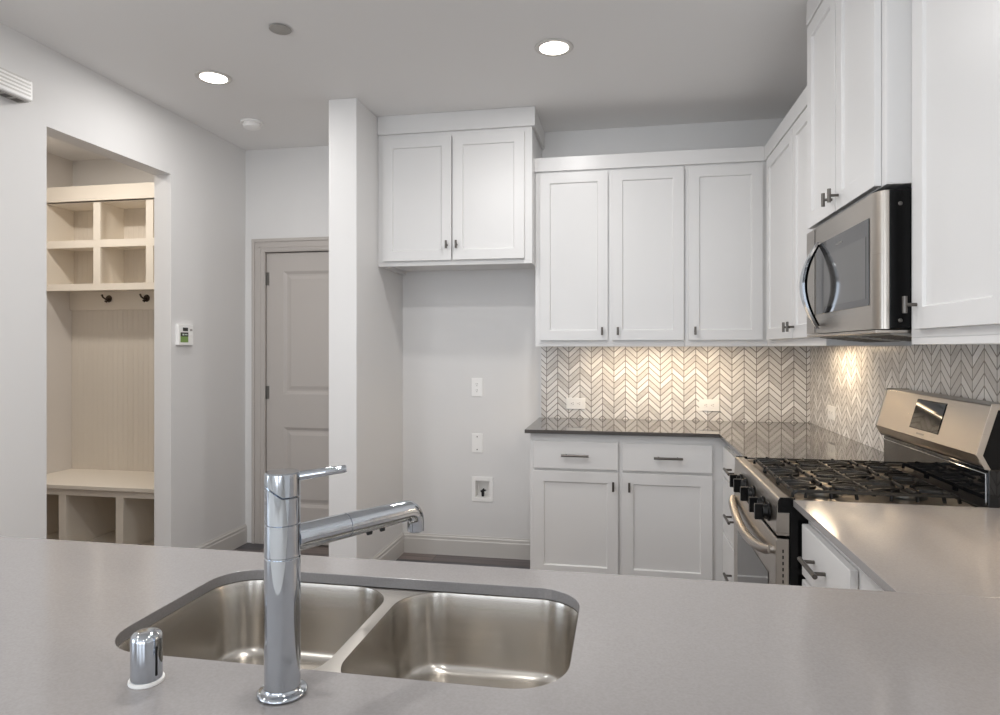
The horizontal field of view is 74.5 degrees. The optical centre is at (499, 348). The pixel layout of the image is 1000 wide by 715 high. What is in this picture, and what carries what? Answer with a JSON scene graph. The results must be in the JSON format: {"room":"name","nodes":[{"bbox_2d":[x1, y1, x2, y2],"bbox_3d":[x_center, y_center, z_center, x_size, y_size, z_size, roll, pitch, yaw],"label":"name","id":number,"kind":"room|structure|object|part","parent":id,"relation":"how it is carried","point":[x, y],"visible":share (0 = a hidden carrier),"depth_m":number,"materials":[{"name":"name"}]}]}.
{"room":"kitchen","nodes":[
{"label":"kitchen","id":0,"kind":"room"},
{"bbox_2d":[47,152,72,473],"bbox_3d":[-3.418,-0.012,3.739,0.109,2.740,2.297,0,0,11],"label":"wall","id":1,"kind":"structure","parent":0,"point":[59,169],"depth_m":4.74,"materials":[{"name":"white paint"}]},
{"bbox_2d":[0,22,244,547],"bbox_3d":[-2.163,-0.012,2.843,0.110,2.740,3.597,0,0,11],"label":"wall","id":2,"kind":"structure","parent":0,"point":[199,175],"depth_m":3.84,"materials":[{"name":"white paint"}]},
{"bbox_2d":[0,67,31,102],"bbox_3d":[-2.114,-1.120,2.618,0.070,0.108,0.513,0,0,11],"label":"door chime","id":3,"kind":"object","parent":2,"relation":"attached to","point":[14,87],"visible":1,"depth_m":2.79,"materials":[{"name":"white plastic"}]},
{"bbox_2d":[0,90,28,102],"bbox_3d":[-2.115,-1.068,2.619,0.052,0.003,0.493,0,0,11],"label":"grille","id":4,"kind":"object","parent":3,"relation":"attached to","point":[13,95],"depth_m":2.80,"materials":[{"name":"grey metal"}]},
{"bbox_2d":[175,324,192,344],"bbox_3d":[-1.889,-0.080,3.941,0.026,0.124,0.136,0,0,11],"label":"thermostat","id":5,"kind":"object","parent":2,"relation":"attached to","point":[183,332],"visible":1,"depth_m":3.92,"materials":[{"name":"white plastic"}]},
{"bbox_2d":[195,524,246,550],"bbox_3d":[-1.843,1.293,4.221,0.014,0.130,0.770,0,0,11],"label":"baseboard","id":6,"kind":"structure","parent":2,"relation":"attached to","point":[233,539],"depth_m":4.39,"materials":[{"name":"grey paint"}]},
{"bbox_2d":[329,98,403,560],"bbox_3d":[-0.794,-0.012,4.023,0.179,2.740,0.775,0,0,11],"label":"wall","id":7,"kind":"structure","parent":0,"point":[366,298],"depth_m":3.70,"materials":[{"name":"white paint"}]},
{"bbox_2d":[232,543,529,568],"bbox_3d":[-0.965,1.408,0.280,9.200,0.100,8.797,0,0,11],"label":"floor","id":8,"kind":"structure","parent":0,"point":[321,550],"depth_m":4.25,"materials":[{"name":"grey wood"}]},
{"bbox_2d":[47,182,153,545],"bbox_3d":[-2.569,0.120,4.479,1.286,2.476,0.528,0,0,11],"label":"locker","id":9,"kind":"object","parent":8,"relation":"on","point":[100,238],"visible":0.43,"depth_m":4.73,"materials":[{"name":"beige wood"}]},
{"bbox_2d":[47,182,153,291],"bbox_3d":[-2.546,-0.758,4.601,1.286,0.719,0.258,0,0,11],"label":"cubby shelf","id":10,"kind":"object","parent":9,"relation":"attached to","point":[100,238],"depth_m":4.64,"materials":[{"name":"beige paint"}]},
{"bbox_3d":[-2.524,-0.345,4.720,1.286,0.134,0.018,0,0,11],"label":"hook rail","id":11,"kind":"part","parent":9,"relation":"part of","materials":[{"name":"beige paint"}]},
{"bbox_2d":[530,433,725,580],"bbox_3d":[0.724,0.911,3.800,1.033,0.894,0.656,0,0,11],"label":"base cabinet","id":12,"kind":"object","parent":8,"relation":"on","point":[651,506],"visible":0.91,"depth_m":3.52,"materials":[{"name":"white paint"}]},
{"bbox_3d":[0.404,0.579,3.545,0.148,0.013,0.038,0,0,11],"label":"handle","id":13,"kind":"part","parent":12,"relation":"part of","materials":[{"name":"grey metal"}]},
{"bbox_3d":[0.409,0.582,3.575,0.458,0.147,0.020,0,0,11],"label":"drawer","id":14,"kind":"part","parent":12,"relation":"part of","materials":[{"name":"white paint"}]},
{"bbox_3d":[0.409,0.954,3.575,0.458,0.572,0.020,0,0,11],"label":"door","id":15,"kind":"part","parent":12,"relation":"part of","materials":[{"name":"white paint"}]},
{"bbox_3d":[0.883,0.582,3.486,0.462,0.147,0.020,0,0,11],"label":"drawer","id":16,"kind":"part","parent":12,"relation":"part of","materials":[{"name":"white paint"}]},
{"bbox_3d":[0.883,0.954,3.486,0.462,0.572,0.020,0,0,11],"label":"door","id":17,"kind":"part","parent":12,"relation":"part of","materials":[{"name":"white paint"}]},
{"bbox_3d":[0.884,0.579,3.456,0.148,0.013,0.038,0,0,11],"label":"handle","id":18,"kind":"part","parent":12,"relation":"part of","materials":[{"name":"grey metal"}]},
{"bbox_2d":[525,417,883,462],"bbox_3d":[0.927,0.454,3.392,1.632,0.020,1.384,0,0,11],"label":"countertop","id":19,"kind":"structure","parent":12,"relation":"on","point":[753,440],"depth_m":3.46,"materials":[{"name":"stone"}]},
{"bbox_2d":[723,444,737,581],"bbox_3d":[1.363,0.911,3.007,0.634,0.894,0.786,0,0,11],"label":"base cabinet","id":20,"kind":"object","parent":8,"relation":"on","point":[729,456],"visible":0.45,"depth_m":3.23,"materials":[{"name":"white paint"}]},
{"bbox_3d":[1.074,1.083,3.085,0.038,0.013,0.148,0,0,11],"label":"handle","id":21,"kind":"part","parent":20,"relation":"part of","materials":[{"name":"grey metal"}]},
{"bbox_3d":[1.099,1.097,3.055,0.020,0.287,0.730,0,0,11],"label":"drawer","id":22,"kind":"part","parent":20,"relation":"part of","materials":[{"name":"white paint"}]},
{"bbox_3d":[1.099,0.804,3.055,0.020,0.272,0.730,0,0,11],"label":"drawer","id":23,"kind":"part","parent":20,"relation":"part of","materials":[{"name":"white paint"}]},
{"bbox_3d":[1.074,0.803,3.085,0.038,0.013,0.148,0,0,11],"label":"handle","id":24,"kind":"part","parent":20,"relation":"part of","materials":[{"name":"grey metal"}]},
{"bbox_3d":[1.074,0.579,3.085,0.038,0.013,0.148,0,0,11],"label":"handle","id":25,"kind":"part","parent":20,"relation":"part of","materials":[{"name":"grey metal"}]},
{"bbox_3d":[1.099,0.582,3.055,0.020,0.147,0.730,0,0,11],"label":"drawer","id":26,"kind":"part","parent":20,"relation":"part of","materials":[{"name":"white paint"}]},
{"bbox_2d":[797,521,883,590],"bbox_3d":[1.083,0.911,1.506,0.634,0.894,0.735,0,0,11],"label":"base cabinet","id":27,"kind":"object","parent":8,"relation":"on","point":[824,564],"visible":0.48,"depth_m":1.68,"materials":[{"name":"white paint"}]},
{"bbox_3d":[0.847,0.804,1.705,0.020,0.272,0.408,0,0,11],"label":"drawer","id":28,"kind":"part","parent":27,"relation":"part of","materials":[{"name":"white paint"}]},
{"bbox_3d":[0.823,0.579,1.736,0.038,0.013,0.148,0,0,11],"label":"handle","id":29,"kind":"part","parent":27,"relation":"part of","materials":[{"name":"grey metal"}]},
{"bbox_3d":[0.847,0.582,1.705,0.020,0.147,0.408,0,0,11],"label":"drawer","id":30,"kind":"part","parent":27,"relation":"part of","materials":[{"name":"white paint"}]},
{"bbox_2d":[793,500,999,597],"bbox_3d":[1.093,0.454,1.508,0.614,0.020,0.739,0,0,11],"label":"countertop","id":31,"kind":"structure","parent":27,"relation":"on","point":[925,549],"depth_m":1.50,"materials":[{"name":"stone"}]},
{"bbox_2d":[728,388,999,585],"bbox_3d":[1.181,0.757,2.254,0.692,1.202,0.759,0,0,11],"label":"gas range","id":32,"kind":"object","parent":8,"relation":"on","point":[940,449],"visible":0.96,"depth_m":2.09,"materials":[{"name":"silver metal"}]},
{"bbox_3d":[0.900,0.506,2.513,0.043,0.056,0.056,0,0,11],"label":"knob","id":33,"kind":"part","parent":32,"relation":"part of","materials":[{"name":"black plastic"}]},
{"bbox_3d":[0.883,0.506,2.424,0.043,0.056,0.056,0,0,11],"label":"knob","id":34,"kind":"part","parent":32,"relation":"part of","materials":[{"name":"black plastic"}]},
{"bbox_3d":[0.858,0.506,2.287,0.043,0.056,0.056,0,0,11],"label":"knob","id":35,"kind":"part","parent":32,"relation":"part of","materials":[{"name":"black plastic"}]},
{"bbox_3d":[0.864,0.625,2.313,0.045,0.069,0.716,0,0,11],"label":"handle","id":36,"kind":"part","parent":32,"relation":"part of","materials":[{"name":"silver metal"}]},
{"bbox_3d":[0.828,0.506,2.129,0.043,0.056,0.056,0,0,11],"label":"knob","id":37,"kind":"part","parent":32,"relation":"part of","materials":[{"name":"black plastic"}]},
{"bbox_3d":[0.901,0.835,2.306,0.038,0.546,0.748,0,0,11],"label":"oven door","id":38,"kind":"part","parent":32,"relation":"part of","materials":[{"name":"silver metal"}]},
{"bbox_3d":[0.901,0.496,2.306,0.037,0.111,0.750,0,0,11],"label":"control panel","id":39,"kind":"part","parent":32,"relation":"part of","materials":[{"name":"silver metal"}]},
{"bbox_3d":[0.812,0.506,2.041,0.043,0.056,0.056,0,0,11],"label":"knob","id":40,"kind":"part","parent":32,"relation":"part of","materials":[{"name":"black plastic"}]},
{"bbox_3d":[1.009,0.452,2.070,0.124,0.010,0.124,0,0,11],"label":"burner","id":41,"kind":"part","parent":32,"relation":"part of","materials":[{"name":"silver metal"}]},
{"bbox_2d":[746,459,973,506],"bbox_3d":[1.174,0.457,2.255,0.518,0.016,0.751,0,0,11],"label":"cooktop","id":42,"kind":"object","parent":32,"relation":"in","point":[789,494],"depth_m":2.08,"materials":[{"name":"black metal"}]},
{"bbox_3d":[1.248,0.452,2.025,0.116,0.010,0.116,0,0,11],"label":"burner","id":43,"kind":"part","parent":32,"relation":"part of","materials":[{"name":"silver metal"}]},
{"bbox_3d":[1.422,0.225,2.189,0.028,0.099,0.215,0,0,11],"label":"display frame","id":44,"kind":"part","parent":32,"relation":"part of","materials":[{"name":"black glass"}]},
{"bbox_3d":[1.430,0.392,2.205,0.004,0.082,0.736,0,0,11],"label":"wire trim","id":45,"kind":"part","parent":32,"relation":"part of","materials":[{"name":"silver metal"}]},
{"bbox_3d":[1.475,0.403,2.199,0.086,0.124,0.752,0,0,11],"label":"panel","id":46,"kind":"part","parent":32,"relation":"part of","materials":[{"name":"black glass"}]},
{"bbox_3d":[1.402,0.257,1.832,0.104,0.166,0.004,0,0,11],"label":"panel","id":47,"kind":"part","parent":32,"relation":"part of","materials":[{"name":"metal"}]},
{"bbox_3d":[-0.126,0.911,1.017,2.820,0.893,0.713,0,0,11],"label":"cabinet","id":48,"kind":"object","parent":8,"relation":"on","visible":0},
{"bbox_2d":[0,536,999,714],"bbox_3d":[-0.162,0.454,0.891,2.855,0.020,0.933,0,0,11],"label":"countertop","id":49,"kind":"structure","parent":48,"relation":"on","point":[643,645],"depth_m":0.99,"materials":[{"name":"stone"}]},
{"bbox_2d":[127,627,164,689],"bbox_3d":[-0.471,0.410,0.877,0.044,0.066,0.044,0,0,11],"label":"air gap cap","id":50,"kind":"object","parent":49,"relation":"on","point":[146,644],"visible":1,"depth_m":0.86,"materials":[{"name":"silver metal"}]},
{"bbox_2d":[256,465,423,704],"bbox_3d":[-0.200,0.299,0.917,0.079,0.290,0.274,0,0,45],"label":"kitchen faucet","id":51,"kind":"object","parent":49,"relation":"on","point":[285,535],"visible":1,"depth_m":0.83,"materials":[{"name":"silver metal"}]},
{"bbox_3d":[-0.232,0.163,0.858,0.063,0.018,0.012,0,0,-12],"label":"lever","id":52,"kind":"part","parent":51,"relation":"part of","materials":[{"name":"silver metal"}]},
{"bbox_3d":[-0.243,0.248,0.891,0.036,0.036,0.081,0,0,40],"label":"spout","id":53,"kind":"part","parent":51,"relation":"part of","materials":[{"name":"silver metal"}]},
{"bbox_2d":[118,579,577,688],"bbox_3d":[-0.229,0.541,1.089,0.739,0.152,0.402,0,0,11],"label":"sink","id":54,"kind":"object","parent":49,"relation":"in","point":[508,642],"visible":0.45,"depth_m":1.23,"materials":[{"name":"silver metal"}]},
{"bbox_3d":[-0.405,0.541,1.122,0.351,0.151,0.369,0,0,11],"label":"bowl","id":55,"kind":"part","parent":54,"relation":"part of","materials":[{"name":"silver metal"}]},
{"bbox_3d":[-0.047,0.541,1.056,0.339,0.151,0.369,0,0,11],"label":"bowl","id":56,"kind":"part","parent":54,"relation":"part of","materials":[{"name":"silver metal"}]},
{"bbox_2d":[0,0,807,160],"bbox_3d":[-0.965,-1.432,0.280,9.200,0.100,8.797,0,0,11],"label":"ceiling","id":57,"kind":"structure","parent":0,"point":[630,63],"depth_m":3.11,"materials":[{"name":"white paint"}]},
{"bbox_2d":[194,70,231,84],"bbox_3d":[-1.460,-1.377,3.354,0.178,0.010,0.178,0,0,11],"label":"recessed light","id":58,"kind":"object","parent":57,"relation":"in","point":[207,76],"visible":1,"depth_m":3.34,"materials":[{"name":"grey paint"}]},
{"bbox_2d":[240,118,262,130],"bbox_3d":[-1.516,-1.360,4.018,0.134,0.042,0.134,0,0,11],"label":"smoke detector","id":59,"kind":"object","parent":57,"relation":"attached to","point":[251,124],"visible":1,"depth_m":3.98,"materials":[{"name":"white plastic"}]},
{"bbox_2d":[269,24,291,34],"bbox_3d":[-0.949,-1.377,2.842,0.094,0.008,0.094,0,0,11],"label":"sprinkler cover","id":60,"kind":"object","parent":57,"relation":"attached to","point":[280,29],"visible":1,"depth_m":2.84,"materials":[{"name":"grey plastic"}]},
{"bbox_2d":[535,38,573,56],"bbox_3d":[0.248,-1.377,3.021,0.178,0.010,0.178,0,0,11],"label":"recessed light","id":61,"kind":"object","parent":57,"relation":"in","point":[553,47],"visible":1,"depth_m":3.00,"materials":[{"name":"grey paint"}]},
{"bbox_2d":[73,118,810,542],"bbox_3d":[-0.661,-0.012,4.459,5.366,2.740,0.130,0,0,11],"label":"wall","id":62,"kind":"structure","parent":0,"point":[460,326],"depth_m":4.32,"materials":[{"name":"white paint"}]},
{"bbox_2d":[251,237,328,544],"bbox_3d":[-1.263,0.300,4.535,0.926,2.116,0.156,0,0,11],"label":"door","id":63,"kind":"structure","parent":62,"relation":"in","point":[290,276],"depth_m":4.56,"materials":[{"name":"grey paint"}]},
{"bbox_2d":[377,106,544,274],"bbox_3d":[-0.228,-0.935,4.053,0.948,0.894,0.509,0,0,11],"label":"upper cabinet","id":64,"kind":"object","parent":62,"relation":"attached to","point":[456,190],"visible":0.95,"depth_m":3.84,"materials":[{"name":"white paint"}]},
{"bbox_3d":[-0.489,-0.879,3.890,0.418,0.727,0.020,0,0,11],"label":"door","id":65,"kind":"part","parent":64,"relation":"part of","materials":[{"name":"white paint"}]},
{"bbox_3d":[-0.224,-1.327,4.072,0.948,0.110,0.469,0,0,11],"label":"crown molding","id":66,"kind":"part","parent":64,"relation":"part of","materials":[{"name":"white paint"}]},
{"bbox_3d":[-0.067,-0.879,3.811,0.420,0.727,0.020,0,0,11],"label":"door","id":67,"kind":"part","parent":64,"relation":"part of","materials":[{"name":"white paint"}]},
{"bbox_2d":[404,532,529,559],"bbox_3d":[-0.181,1.293,4.295,0.925,0.130,0.014,0,0,11],"label":"baseboard","id":68,"kind":"structure","parent":62,"relation":"attached to","point":[422,543],"depth_m":4.29,"materials":[{"name":"grey paint"}]},
{"bbox_2d":[472,378,481,396],"bbox_3d":[-0.150,0.255,4.293,0.072,0.120,0.007,0,0,11],"label":"outlet","id":69,"kind":"object","parent":62,"relation":"attached to","point":[476,382],"visible":1,"depth_m":4.29,"materials":[{"name":"white plastic"}]},
{"bbox_2d":[472,433,482,452],"bbox_3d":[-0.148,0.619,4.293,0.072,0.124,0.007,0,0,11],"label":"blank plate","id":70,"kind":"object","parent":62,"relation":"attached to","point":[477,439],"visible":1,"depth_m":4.29,"materials":[{"name":"white plastic"}]},
{"bbox_2d":[472,476,492,501],"bbox_3d":[-0.107,0.918,4.328,0.140,0.160,0.092,0,0,11],"label":"box","id":71,"kind":"object","parent":62,"relation":"attached to","point":[482,487],"visible":1,"depth_m":4.29,"materials":[{"name":"white plastic"}]},
{"bbox_2d":[535,165,683,346],"bbox_3d":[0.653,-0.535,3.953,0.852,1.050,0.382,0,0,11],"label":"upper cabinet","id":72,"kind":"object","parent":62,"relation":"attached to","point":[609,243],"visible":1,"depth_m":3.80,"materials":[{"name":"white paint"}]},
{"bbox_3d":[0.431,-0.535,3.847,0.394,0.979,0.020,0,0,11],"label":"door","id":73,"kind":"part","parent":72,"relation":"part of","materials":[{"name":"white paint"}]},
{"bbox_3d":[0.846,-0.535,3.770,0.400,0.979,0.020,0,0,11],"label":"door","id":74,"kind":"part","parent":72,"relation":"part of","materials":[{"name":"white paint"}]},
{"bbox_2d":[535,86,806,172],"bbox_3d":[0.742,-1.080,3.261,1.316,0.080,1.062,0,0,11],"label":"crown molding","id":75,"kind":"structure","parent":72,"relation":"attached to","point":[759,153],"depth_m":3.73,"materials":[{"name":"white paint"}]},
{"bbox_2d":[541,347,809,422],"bbox_3d":[1.060,0.217,4.066,1.618,0.453,0.010,0,0,11],"label":"backsplash","id":76,"kind":"structure","parent":62,"relation":"attached to","point":[751,384],"depth_m":4.06,"materials":[{"name":"tile"}]},
{"bbox_2d":[566,398,584,408],"bbox_3d":[0.480,0.350,4.164,0.120,0.072,0.007,0,0,11],"label":"outlet","id":77,"kind":"object","parent":76,"relation":"attached to","point":[571,403],"visible":1,"depth_m":4.16,"materials":[{"name":"white plastic"}]},
{"bbox_2d":[699,399,719,410],"bbox_3d":[1.277,0.348,4.016,0.120,0.072,0.007,0,0,11],"label":"outlet","id":78,"kind":"object","parent":76,"relation":"attached to","point":[704,404],"visible":1,"depth_m":4.01,"materials":[{"name":"white plastic"}]},
{"bbox_2d":[682,161,766,346],"bbox_3d":[1.292,-0.535,3.834,0.446,1.050,0.382,0,0,11],"label":"upper cabinet","id":79,"kind":"object","parent":62,"relation":"attached to","point":[725,204],"visible":0.89,"depth_m":3.69,"materials":[{"name":"white paint"}]},
{"bbox_3d":[1.544,-0.012,1.948,0.110,2.740,3.997,0,0,11],"label":"wall","id":80,"kind":"structure","parent":0,"visible":0},
{"bbox_2d":[767,108,910,345],"bbox_3d":[1.514,-0.535,3.106,0.373,1.050,1.080,0,0,11],"label":"upper cabinet","id":81,"kind":"object","parent":80,"relation":"attached to","point":[787,231],"visible":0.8,"depth_m":3.12,"materials":[{"name":"white paint"}]},
{"bbox_3d":[1.410,-0.535,3.311,0.020,0.979,0.547,0,0,11],"label":"door","id":82,"kind":"part","parent":81,"relation":"part of","materials":[{"name":"white paint"}]},
{"bbox_3d":[1.338,-0.098,3.078,0.035,0.046,0.012,0,0,11],"label":"handle","id":83,"kind":"part","parent":81,"relation":"part of","materials":[{"name":"grey metal"}]},
{"bbox_3d":[1.324,-0.098,3.008,0.035,0.046,0.012,0,0,11],"label":"handle","id":84,"kind":"part","parent":81,"relation":"part of","materials":[{"name":"grey metal"}]},
{"bbox_3d":[1.320,-0.535,2.826,0.020,0.979,0.422,0,0,11],"label":"door","id":85,"kind":"part","parent":81,"relation":"part of","materials":[{"name":"white paint"}]},
{"bbox_2d":[807,0,911,229],"bbox_3d":[1.322,-0.877,2.213,0.424,0.819,0.745,0,0,11],"label":"upper cabinet","id":86,"kind":"object","parent":80,"relation":"attached to","point":[859,52],"visible":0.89,"depth_m":2.09,"materials":[{"name":"white paint"}]},
{"bbox_2d":[807,0,822,25],"bbox_3d":[1.255,-1.333,1.750,0.384,0.096,1.714,0,0,11],"label":"crown molding","id":87,"kind":"structure","parent":86,"relation":"attached to","point":[813,6],"depth_m":2.56,"materials":[{"name":"white paint"}]},
{"bbox_3d":[1.195,-0.870,2.435,0.020,0.797,0.349,0,0,11],"label":"door","id":88,"kind":"part","parent":86,"relation":"part of","materials":[{"name":"white paint"}]},
{"bbox_3d":[1.140,-0.518,2.298,0.035,0.046,0.012,0,0,11],"label":"handle","id":89,"kind":"part","parent":86,"relation":"part of","materials":[{"name":"grey metal"}]},
{"bbox_3d":[1.128,-0.518,2.231,0.035,0.046,0.012,0,0,11],"label":"handle","id":90,"kind":"part","parent":86,"relation":"part of","materials":[{"name":"grey metal"}]},
{"bbox_2d":[799,188,911,342],"bbox_3d":[1.299,-0.238,2.215,0.446,0.432,0.742,0,0,11],"label":"microwave","id":91,"kind":"object","parent":86,"relation":"attached to","point":[856,273],"visible":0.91,"depth_m":2.00,"materials":[{"name":"silver metal"}]},
{"bbox_3d":[1.149,-0.232,2.439,0.068,0.320,0.042,0,0,11],"label":"handle","id":92,"kind":"part","parent":91,"relation":"part of","materials":[{"name":"silver metal"}]},
{"bbox_3d":[1.163,-0.254,2.243,0.032,0.397,0.738,0,0,11],"label":"door","id":93,"kind":"part","parent":91,"relation":"part of","materials":[{"name":"silver metal"}]},
{"bbox_3d":[1.129,-0.870,2.083,0.020,0.797,0.350,0,0,11],"label":"door","id":94,"kind":"part","parent":86,"relation":"part of","materials":[{"name":"white paint"}]},
{"bbox_2d":[810,341,999,451],"bbox_3d":[1.548,0.201,2.298,0.010,0.486,3.286,0,0,11],"label":"backsplash","id":95,"kind":"structure","parent":80,"relation":"attached to","point":[854,380],"depth_m":2.87,"materials":[{"name":"tile"}]},
{"bbox_2d":[828,405,834,419],"bbox_3d":[1.763,0.343,3.501,0.007,0.072,0.120,0,0,11],"label":"outlet","id":96,"kind":"object","parent":95,"relation":"attached to","point":[831,409],"visible":1,"depth_m":3.49,"materials":[{"name":"white plastic"}]},
{"bbox_2d":[902,0,999,344],"bbox_3d":[1.198,-0.648,1.373,0.360,1.277,0.950,0,0,11],"label":"upper cabinet","id":97,"kind":"object","parent":80,"relation":"attached to","point":[956,43],"visible":1,"depth_m":1.59,"materials":[{"name":"white paint"}]},
{"bbox_3d":[1.109,-0.118,1.783,0.035,0.046,0.012,0,0,11],"label":"handle","id":98,"kind":"part","parent":97,"relation":"part of","materials":[{"name":"grey metal"}]}
]}

